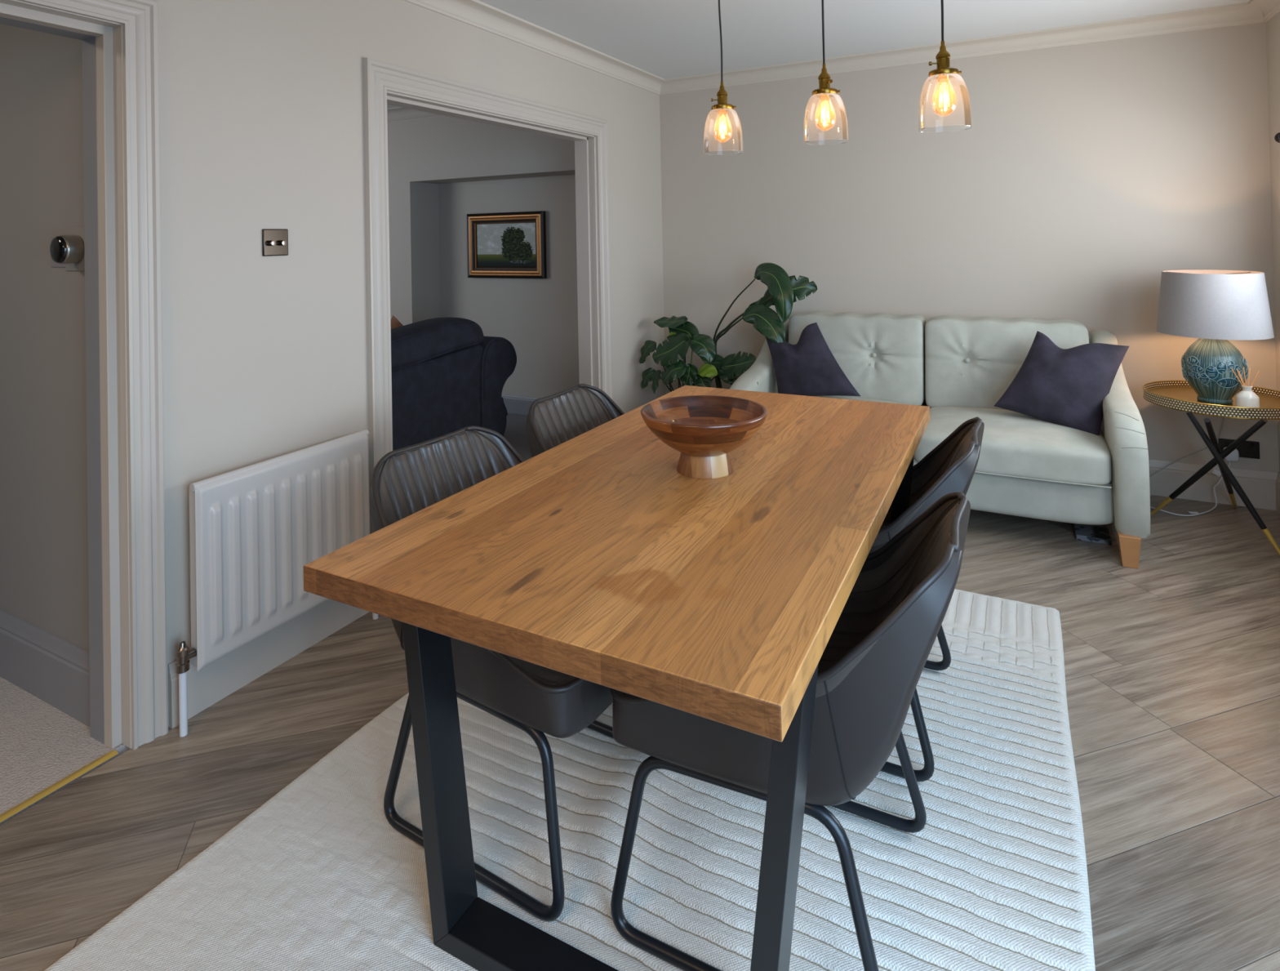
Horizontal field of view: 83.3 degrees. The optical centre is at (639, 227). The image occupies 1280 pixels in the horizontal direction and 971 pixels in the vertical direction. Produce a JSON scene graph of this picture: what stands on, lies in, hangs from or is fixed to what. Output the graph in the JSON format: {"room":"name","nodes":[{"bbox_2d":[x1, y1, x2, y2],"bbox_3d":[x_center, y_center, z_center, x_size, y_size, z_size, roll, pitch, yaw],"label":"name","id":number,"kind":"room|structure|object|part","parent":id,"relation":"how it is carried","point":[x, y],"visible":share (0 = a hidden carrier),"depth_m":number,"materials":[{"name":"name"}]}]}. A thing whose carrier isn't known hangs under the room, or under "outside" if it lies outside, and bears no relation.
{"room":"dining room","nodes":[
{"label":"dining room","id":0,"kind":"room"},
{"bbox_2d":[0,23,88,650],"bbox_3d":[-2.039,0.215,2.301,1.370,2.304,0.072,-1,-1,28],"label":"wall","id":1,"kind":"structure","parent":0,"point":[44,529],"depth_m":2.11,"materials":[{"name":"grey paint"}]},
{"bbox_2d":[0,608,89,726],"bbox_3d":[-2.048,1.275,2.254,1.350,0.185,0.020,-1,-1,28],"label":"baseboard","id":2,"kind":"structure","parent":1,"relation":"attached to","point":[51,668],"depth_m":2.07,"materials":[{"name":"white paint"}]},
{"bbox_2d":[49,226,84,271],"bbox_3d":[-1.608,0.059,2.000,0.250,0.123,0.060,-1,-1,28],"label":"thermostat","id":3,"kind":"object","parent":1,"relation":"attached to","point":[67,251],"visible":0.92,"depth_m":1.98,"materials":[{"name":"metal"}]},
{"bbox_3d":[-1.668,0.070,2.063,0.085,0.085,0.003,-1,-1,28],"label":"blanking plate","id":4,"kind":"part","parent":3,"relation":"part of","materials":[{"name":"silver metal"}]},
{"bbox_3d":[-1.593,0.059,1.968,0.075,0.075,0.016,-1,-1,28],"label":"glass","id":5,"kind":"part","parent":3,"relation":"part of","materials":[{"name":"black glass"}]},
{"bbox_3d":[-1.558,0.058,2.005,0.165,0.123,0.004,-1,-1,28],"label":"wall plate","id":6,"kind":"part","parent":3,"relation":"part of","materials":[{"name":"grey paint"}]},
{"bbox_2d":[0,676,129,825],"bbox_3d":[-2.599,1.391,1.077,1.465,0.050,2.640,-1,-1,28],"label":"floor","id":7,"kind":"structure","parent":0,"point":[41,744],"depth_m":1.87,"materials":[{"name":"carpet"}]},
{"bbox_2d":[0,749,118,822],"bbox_3d":[-1.531,1.346,1.508,0.028,0.004,0.777,-1,-1,28],"label":"threshold strip","id":8,"kind":"object","parent":7,"relation":"on","point":[27,802],"visible":1,"depth_m":1.73,"materials":[{"name":"gold metal"}]},
{"bbox_2d":[155,0,665,697],"bbox_3d":[-1.233,0.199,2.212,0.120,2.304,5.920,-1,-1,28],"label":"wall","id":9,"kind":"structure","parent":0,"point":[262,126],"depth_m":2.30,"materials":[{"name":"white paint"}]},
{"bbox_2d":[0,16,104,744],"bbox_3d":[-1.633,0.399,1.560,0.070,1.905,0.875,-1,-1,28],"label":"trim","id":10,"kind":"structure","parent":9,"relation":"attached to","point":[90,173],"depth_m":1.91,"materials":[{"name":"white paint"}]},
{"bbox_2d":[0,0,131,748],"bbox_3d":[-1.566,0.388,1.525,0.081,1.925,0.875,-1,-1,28],"label":"door frame","id":11,"kind":"structure","parent":9,"relation":"in","point":[108,34],"depth_m":1.88,"materials":[{"name":"beige"}]},
{"bbox_2d":[17,0,168,750],"bbox_3d":[-1.519,0.368,1.502,0.026,1.961,0.984,-1,-1,28],"label":"trim","id":12,"kind":"structure","parent":9,"relation":"attached to","point":[140,19],"depth_m":1.90,"materials":[{"name":"beige"}]},
{"bbox_2d":[167,599,368,728],"bbox_3d":[-1.109,1.265,2.248,0.018,0.168,0.690,-1,-1,28],"label":"baseboard","id":13,"kind":"structure","parent":9,"relation":"attached to","point":[213,682],"depth_m":2.15,"materials":[{"name":"beige paint"}]},
{"bbox_2d":[262,228,288,256],"bbox_3d":[-1.135,0.045,2.251,0.024,0.084,0.087,-1,-1,28],"label":"dimmer switch","id":14,"kind":"object","parent":9,"relation":"attached to","point":[274,241],"visible":1,"depth_m":2.25,"materials":[{"name":"silver metal"}]},
{"bbox_3d":[-1.141,0.047,2.231,0.018,0.017,0.017,-1,-1,28],"label":"knob","id":15,"kind":"part","parent":14,"relation":"part of","materials":[{"name":"silver metal"}]},
{"bbox_3d":[-1.125,0.047,2.263,0.018,0.017,0.017,-1,-1,28],"label":"knob","id":16,"kind":"part","parent":14,"relation":"part of","materials":[{"name":"silver metal"}]},
{"bbox_2d":[175,429,377,737],"bbox_3d":[-1.086,1.019,2.211,0.104,0.658,0.677,-1,-1,28],"label":"radiator","id":17,"kind":"object","parent":9,"relation":"attached to","point":[254,529],"visible":0.84,"depth_m":2.10,"materials":[{"name":"white metal"}]},
{"bbox_3d":[-1.073,0.701,2.204,0.023,0.023,0.589,-1,-1,28],"label":"rail","id":18,"kind":"part","parent":17,"relation":"part of","materials":[{"name":"white metal"}]},
{"bbox_3d":[-1.066,0.944,2.200,0.054,0.497,0.585,-1,-1,28],"label":"panel","id":19,"kind":"part","parent":17,"relation":"part of","materials":[{"name":"white metal"}]},
{"bbox_2d":[362,57,613,533],"bbox_3d":[-0.568,0.370,3.313,0.026,1.957,1.698,-1,-1,28],"label":"trim","id":20,"kind":"structure","parent":9,"relation":"attached to","point":[380,77],"depth_m":2.64,"materials":[{"name":"beige"}]},
{"bbox_2d":[386,90,599,388],"bbox_3d":[-0.635,0.418,3.342,0.123,1.865,1.509,-1,-1,28],"label":"trim","id":21,"kind":"structure","parent":9,"relation":"attached to","point":[584,144],"depth_m":3.98,"materials":[{"name":"beige paint"}]},
{"bbox_2d":[404,0,1279,94],"bbox_3d":[0.142,-0.948,1.433,3.090,0.082,5.820,-1,-1,28],"label":"trim","id":22,"kind":"structure","parent":9,"relation":"attached to","point":[476,13],"depth_m":3.69,"materials":[{"name":"beige paint"}]},
{"bbox_2d":[387,114,578,398],"bbox_3d":[-1.740,0.244,5.655,3.980,2.304,0.375,-1,-1,28],"label":"wall","id":23,"kind":"structure","parent":0,"point":[442,170],"depth_m":5.35,"materials":[{"name":"paint"}]},
{"bbox_2d":[386,106,439,121],"bbox_3d":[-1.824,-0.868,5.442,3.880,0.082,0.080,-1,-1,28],"label":"ceiling","id":24,"kind":"structure","parent":23,"relation":"attached to","point":[393,113],"depth_m":5.43,"materials":[{"name":"paint"}]},
{"bbox_2d":[466,210,546,278],"bbox_3d":[-1.007,0.129,5.369,0.713,0.488,0.042,-1,-1,28],"label":"framed painting","id":25,"kind":"object","parent":23,"relation":"attached to","point":[511,245],"visible":1,"depth_m":5.36,"materials":[{"name":"black"}]},
{"bbox_2d":[501,394,539,414],"bbox_3d":[-0.741,1.307,5.247,1.880,0.130,0.018,-1,-1,28],"label":"baseboard","id":26,"kind":"structure","parent":23,"relation":"attached to","point":[514,404],"depth_m":5.33,"materials":[{"name":"white paint"}]},
{"bbox_2d":[0,413,1279,970],"bbox_3d":[-1.585,1.400,2.442,7.190,0.080,6.000,-1,-1,28],"label":"floor","id":27,"kind":"structure","parent":0,"point":[1172,661],"depth_m":1.81,"materials":[{"name":"grey wood"}]},
{"bbox_2d":[391,316,516,450],"bbox_3d":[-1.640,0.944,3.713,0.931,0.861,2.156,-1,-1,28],"label":"armchair","id":28,"kind":"object","parent":27,"relation":"on","point":[448,376],"visible":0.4,"depth_m":3.92,"materials":[{"name":"fabric"}]},
{"bbox_2d":[390,314,403,328],"bbox_3d":[-1.396,0.661,4.093,0.127,0.325,0.340,-1,-1,28],"label":"throw pillow","id":29,"kind":"object","parent":28,"relation":"on","point":[395,323],"visible":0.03,"depth_m":4.11,"materials":[{"name":"beige fabric"}]},
{"bbox_2d":[391,316,484,368],"bbox_3d":[-1.179,0.610,3.866,0.242,0.209,0.920,-1,-1,28],"label":"cushion","id":30,"kind":"object","parent":28,"relation":"on","point":[425,343],"depth_m":3.85,"materials":[{"name":"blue fabric"}]},
{"bbox_3d":[-1.224,0.975,4.521,0.875,0.624,0.339,-1,-1,28],"label":"arm","id":31,"kind":"part","parent":28,"relation":"part of","materials":[{"name":"blue fabric"}]},
{"bbox_2d":[44,588,1095,970],"bbox_3d":[0.047,1.302,1.625,1.678,0.034,2.712,-1,-1,28],"label":"rug","id":32,"kind":"object","parent":27,"relation":"on","point":[317,877],"visible":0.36,"depth_m":1.50,"materials":[{"name":"beige fabric"}]},
{"bbox_2d":[369,425,613,921],"bbox_3d":[-0.278,0.924,1.700,0.622,0.778,0.501,-2,-1,32],"label":"dining chair","id":33,"kind":"object","parent":32,"relation":"on","point":[536,700],"visible":0.45,"depth_m":1.46,"materials":[{"name":"leather"}]},
{"bbox_2d":[526,383,624,457],"bbox_3d":[0.003,0.924,2.249,0.622,0.778,0.501,-1,-1,28],"label":"dining chair","id":34,"kind":"object","parent":32,"relation":"on","point":[554,420],"visible":0.22,"depth_m":2.37,"materials":[{"name":"black leather"}]},
{"bbox_2d":[303,385,929,970],"bbox_3d":[0.170,0.931,1.707,0.824,0.748,1.567,-1,-1,28],"label":"dining table","id":35,"kind":"object","parent":32,"relation":"on","point":[590,557],"visible":0.81,"depth_m":1.25,"materials":[{"name":"brown wood"}]},
{"bbox_3d":[-0.090,0.953,1.212,0.788,0.704,0.082,-1,-1,28],"label":"leg frame","id":36,"kind":"part","parent":35,"relation":"part of","materials":[{"name":"black metal"}]},
{"bbox_2d":[640,395,767,478],"bbox_3d":[0.148,0.487,1.660,0.291,0.139,0.291,-1,-1,28],"label":"wooden bowl","id":37,"kind":"object","parent":35,"relation":"on","point":[704,428],"visible":1,"depth_m":1.61,"materials":[{"name":"brown wood"}]},
{"bbox_3d":[0.431,0.953,2.203,0.788,0.704,0.082,-1,-1,28],"label":"leg frame","id":38,"kind":"part","parent":35,"relation":"part of","materials":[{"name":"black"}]},
{"bbox_2d":[609,491,970,970],"bbox_3d":[0.310,0.909,1.412,0.622,0.778,0.501,-1,-1,28],"label":"dining chair","id":39,"kind":"object","parent":32,"relation":"on","point":[872,663],"visible":0.71,"depth_m":1.22,"materials":[{"name":"black leather"}]},
{"bbox_2d":[868,416,984,781],"bbox_3d":[0.606,0.909,1.974,0.622,0.778,0.501,-1,-1,28],"label":"dining chair","id":40,"kind":"object","parent":32,"relation":"on","point":[950,467],"visible":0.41,"depth_m":1.71,"materials":[{"name":"black leather"}]},
{"bbox_2d":[639,315,755,393],"bbox_3d":[0.319,0.930,4.134,0.342,0.818,0.687,-1,-1,-36],"label":"monstera plant","id":41,"kind":"object","parent":27,"relation":"on","point":[684,334],"visible":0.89,"depth_m":4.10,"materials":[{"name":"green plant"}]},
{"bbox_3d":[0.175,0.917,4.314,0.183,0.458,0.017,-1,-1,-15],"label":"stem","id":42,"kind":"part","parent":41,"relation":"part of","materials":[{"name":"green plant"}]},
{"bbox_2d":[712,262,817,388],"bbox_3d":[0.629,0.762,4.058,0.282,1.140,0.705,-1,-1,-44],"label":"plant","id":43,"kind":"object","parent":27,"relation":"on","point":[783,289],"visible":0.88,"depth_m":3.88,"materials":[{"name":"green plant"}]},
{"bbox_3d":[0.497,0.805,4.087,0.077,0.624,0.288,-1,-1,-18],"label":"stem","id":44,"kind":"part","parent":43,"relation":"part of","materials":[{"name":"green plant"}]},
{"bbox_3d":[0.553,0.700,4.136,0.066,0.832,0.332,-1,-1,-44],"label":"stem","id":45,"kind":"part","parent":43,"relation":"part of","materials":[{"name":"green plant"}]},
{"bbox_3d":[0.599,0.748,4.099,0.394,0.734,0.173,-1,-1,28],"label":"stem","id":46,"kind":"part","parent":43,"relation":"part of","materials":[{"name":"green plant"}]},
{"bbox_2d":[729,311,1150,568],"bbox_3d":[1.366,0.885,3.502,1.724,0.854,0.908,-1,-1,28],"label":"sofa","id":47,"kind":"object","parent":27,"relation":"on","point":[959,367],"visible":0.59,"depth_m":3.31,"materials":[{"name":"green fabric"}]},
{"bbox_3d":[0.657,0.875,3.876,0.123,0.685,0.896,-1,-1,28],"label":"arm","id":48,"kind":"part","parent":47,"relation":"part of","materials":[{"name":"green fabric"}]},
{"bbox_2d":[765,322,860,395],"bbox_3d":[0.876,0.693,3.734,0.542,0.392,0.184,-1,-1,28],"label":"cushion","id":49,"kind":"object","parent":47,"relation":"on","point":[807,367],"visible":0.96,"depth_m":3.68,"materials":[{"name":"fabric"}]},
{"bbox_2d":[788,311,925,405],"bbox_3d":[1.161,0.690,3.876,0.700,0.448,0.267,-1,-1,28],"label":"cushion","id":50,"kind":"object","parent":47,"relation":"on","point":[882,355],"depth_m":3.73,"materials":[{"name":"green fabric"}]},
{"bbox_2d":[814,395,911,404],"bbox_3d":[0.968,0.952,3.539,0.748,0.182,0.602,-1,-1,28],"label":"seat cushion","id":51,"kind":"object","parent":47,"relation":"on","point":[902,399],"depth_m":3.66,"materials":[{"name":"green fabric"}]},
{"bbox_3d":[1.546,0.852,3.847,1.630,0.690,0.130,-1,-1,28],"label":"panel","id":52,"kind":"part","parent":47,"relation":"part of","materials":[{"name":"green fabric"}]},
{"bbox_2d":[924,315,1088,409],"bbox_3d":[1.793,0.674,3.543,0.713,0.448,0.267,-1,-1,28],"label":"cushion","id":53,"kind":"object","parent":47,"relation":"on","point":[971,362],"depth_m":3.51,"materials":[{"name":"green fabric"}]},
{"bbox_2d":[914,406,1111,484],"bbox_3d":[1.631,0.935,3.191,0.738,0.182,0.602,-1,-1,28],"label":"seat cushion","id":54,"kind":"object","parent":47,"relation":"on","point":[1017,447],"depth_m":2.94,"materials":[{"name":"green fabric"}]},
{"bbox_2d":[994,330,1128,435],"bbox_3d":[1.860,0.684,3.184,0.514,0.418,0.251,-2,-1,35],"label":"cushion","id":55,"kind":"object","parent":47,"relation":"on","point":[1053,384],"visible":0.98,"depth_m":3.11,"materials":[{"name":"fabric"}]},
{"bbox_3d":[2.074,0.839,3.131,0.123,0.685,0.896,-1,-1,28],"label":"arm","id":56,"kind":"part","parent":47,"relation":"part of","materials":[{"name":"green fabric"}]},
{"bbox_3d":[1.881,1.235,2.766,0.072,0.118,0.072,-1,-1,28],"label":"leg","id":57,"kind":"part","parent":47,"relation":"part of","materials":[{"name":"brown wood"}]},
{"bbox_2d":[1073,523,1111,545],"bbox_3d":[1.936,1.286,3.089,0.125,0.022,0.280,-1,-1,28],"label":"packet","id":58,"kind":"object","parent":27,"relation":"on","point":[1100,534],"visible":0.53,"depth_m":3.00,"materials":[{"name":"black plastic"}]},
{"bbox_2d":[1142,380,1279,555],"bbox_3d":[2.495,0.999,3.068,0.542,0.582,0.585,-1,-1,3],"label":"side table","id":59,"kind":"object","parent":27,"relation":"on","point":[1179,395],"visible":0.77,"depth_m":2.94,"materials":[{"name":"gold metal"}]},
{"bbox_2d":[1149,269,1274,476],"bbox_3d":[2.473,0.712,3.153,0.392,1.050,0.579,-1,-1,16],"label":"table lamp","id":60,"kind":"object","parent":59,"relation":"on","point":[1215,307],"visible":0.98,"depth_m":2.97,"materials":[{"name":"teal ceramic"}]},
{"bbox_3d":[2.439,0.318,3.067,0.392,0.262,0.392,-1,-1,28],"label":"lamp shade","id":61,"kind":"part","parent":60,"relation":"part of","materials":[{"name":"fabric"}]},
{"bbox_2d":[1146,386,1279,407],"bbox_3d":[2.491,0.738,3.093,0.532,0.004,0.532,-1,-1,28],"label":"tray","id":62,"kind":"object","parent":59,"relation":"on","point":[1268,398],"depth_m":3.12,"materials":[{"name":"gold metal"}]},
{"bbox_3d":[2.378,0.963,2.973,0.278,0.444,0.301,-1,-1,28],"label":"leg","id":63,"kind":"part","parent":59,"relation":"part of","materials":[{"name":"black metal"}]},
{"bbox_3d":[2.423,0.963,3.007,0.592,0.447,0.025,-1,-1,-45],"label":"leg","id":64,"kind":"part","parent":59,"relation":"part of","materials":[{"name":"black metal"}]},
{"bbox_3d":[2.340,0.963,2.875,0.246,0.440,0.026,-1,-1,28],"label":"leg","id":65,"kind":"part","parent":59,"relation":"part of","materials":[{"name":"black metal"}]},
{"bbox_2d":[1231,367,1259,407],"bbox_3d":[2.457,0.650,2.913,0.081,0.170,0.074,-1,-1,-33],"label":"reed diffuser","id":66,"kind":"object","parent":59,"relation":"on","point":[1246,397],"visible":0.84,"depth_m":2.90,"materials":[{"name":"beige ceramic"}]},
{"bbox_2d":[386,0,1249,107],"bbox_3d":[-1.601,-0.994,2.506,7.410,0.100,6.300,-1,-1,28],"label":"ceiling","id":67,"kind":"structure","parent":0,"point":[665,39],"depth_m":3.44,"materials":[{"name":"paint"}]},
{"bbox_2d":[702,0,743,155],"bbox_3d":[0.272,-0.617,2.416,0.135,0.730,0.135,-1,-1,28],"label":"pendant light","id":68,"kind":"object","parent":67,"relation":"hanging from","point":[722,105],"visible":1,"depth_m":2.40,"materials":[{"name":"clear glass"}]},
{"bbox_3d":[0.267,-0.735,2.418,0.015,0.493,0.006,-1,-1,28],"label":"cord","id":69,"kind":"part","parent":68,"relation":"part of","materials":[{"name":"black plastic"}]},
{"bbox_3d":[0.278,-0.342,2.413,0.061,0.111,0.061,-1,-1,28],"label":"bulb","id":70,"kind":"part","parent":68,"relation":"part of","materials":[{"name":"orange glass"}]},
{"bbox_3d":[0.278,-0.327,2.413,0.133,0.148,0.133,-1,-1,28],"label":"lamp shade","id":71,"kind":"part","parent":68,"relation":"part of","materials":[{"name":"clear glass"}]},
{"bbox_2d":[803,0,848,145],"bbox_3d":[0.557,-0.625,2.187,0.135,0.730,0.135,-1,-1,9],"label":"pendant light","id":72,"kind":"object","parent":67,"relation":"hanging from","point":[824,90],"visible":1,"depth_m":2.17,"materials":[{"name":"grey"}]},
{"bbox_3d":[0.554,-0.743,2.186,0.006,0.493,0.015,-1,-1,9],"label":"cord","id":73,"kind":"part","parent":72,"relation":"part of","materials":[{"name":"black plastic"}]},
{"bbox_3d":[0.562,-0.350,2.185,0.061,0.111,0.061,-1,-1,9],"label":"bulb","id":74,"kind":"part","parent":72,"relation":"part of","materials":[{"name":"orange glass"}]},
{"bbox_3d":[0.562,-0.335,2.184,0.133,0.148,0.133,-1,-1,9],"label":"lamp shade","id":75,"kind":"part","parent":72,"relation":"part of","materials":[{"name":"clear glass"}]},
{"bbox_2d":[918,0,972,132],"bbox_3d":[0.818,-0.632,1.951,0.135,0.730,0.135,-1,-1,28],"label":"pendant light","id":76,"kind":"object","parent":67,"relation":"hanging from","point":[943,70],"visible":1,"depth_m":1.93,"materials":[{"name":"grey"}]},
{"bbox_3d":[0.813,-0.751,1.954,0.015,0.493,0.006,-1,-1,28],"label":"cord","id":77,"kind":"part","parent":76,"relation":"part of","materials":[{"name":"black plastic"}]},
{"bbox_3d":[0.823,-0.358,1.948,0.061,0.111,0.061,-1,-1,28],"label":"bulb","id":78,"kind":"part","parent":76,"relation":"part of","materials":[{"name":"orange glass"}]},
{"bbox_3d":[0.824,-0.343,1.948,0.133,0.148,0.133,-1,-1,28],"label":"lamp shade","id":79,"kind":"part","parent":76,"relation":"part of","materials":[{"name":"clear glass"}]},
{"bbox_2d":[659,22,1279,472],"bbox_3d":[1.593,0.161,4.014,3.210,2.304,0.100,-1,-1,28],"label":"wall","id":80,"kind":"structure","parent":0,"point":[1082,175],"depth_m":3.78,"materials":[{"name":"white paint"}]},
{"bbox_2d":[1150,446,1239,515],"bbox_3d":[2.543,1.152,3.280,0.435,0.266,0.146,-1,-1,1],"label":"power cord","id":81,"kind":"object","parent":80,"relation":"attached to","point":[1233,455],"visible":0.78,"depth_m":3.30,"materials":[{"name":"white plastic"}]},
{"bbox_2d":[1148,458,1277,510],"bbox_3d":[1.534,1.230,3.978,3.090,0.168,0.018,-1,-1,28],"label":"baseboard","id":82,"kind":"structure","parent":80,"relation":"attached to","point":[1259,486],"depth_m":3.37,"materials":[{"name":"beige paint"}]},
{"bbox_2d":[1217,438,1259,458],"bbox_3d":[2.773,1.021,3.331,0.149,0.078,0.012,-1,-1,28],"label":"wall socket","id":83,"kind":"object","parent":80,"relation":"attached to","point":[1247,449],"visible":0.65,"depth_m":3.32,"materials":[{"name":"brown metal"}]},
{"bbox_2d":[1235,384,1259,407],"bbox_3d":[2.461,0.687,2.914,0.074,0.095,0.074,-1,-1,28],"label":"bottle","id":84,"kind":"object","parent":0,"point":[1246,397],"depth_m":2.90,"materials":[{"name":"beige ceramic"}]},
{"bbox_2d":[1266,10,1279,472],"bbox_3d":[1.584,0.126,0.675,0.120,2.304,5.820,-1,-1,28],"label":"wall","id":85,"kind":"structure","parent":0,"point":[1273,24],"depth_m":3.23,"materials":[{"name":"white paint"}]},
{"bbox_2d":[1274,132,1279,142],"bbox_3d":[2.158,-0.364,2.030,0.102,0.044,1.952,-1,-1,28],"label":"pole","id":86,"kind":"object","parent":85,"relation":"attached to","point":[1277,137],"visible":1,"depth_m":2.89,"materials":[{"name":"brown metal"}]},
{"bbox_2d":[1275,472,1279,513],"bbox_3d":[2.138,1.195,1.825,0.018,0.168,3.270,-1,-1,28],"label":"baseboard","id":87,"kind":"structure","parent":85,"relation":"attached to","point":[1277,480],"depth_m":3.24,"materials":[{"name":"beige paint"}]}
]}

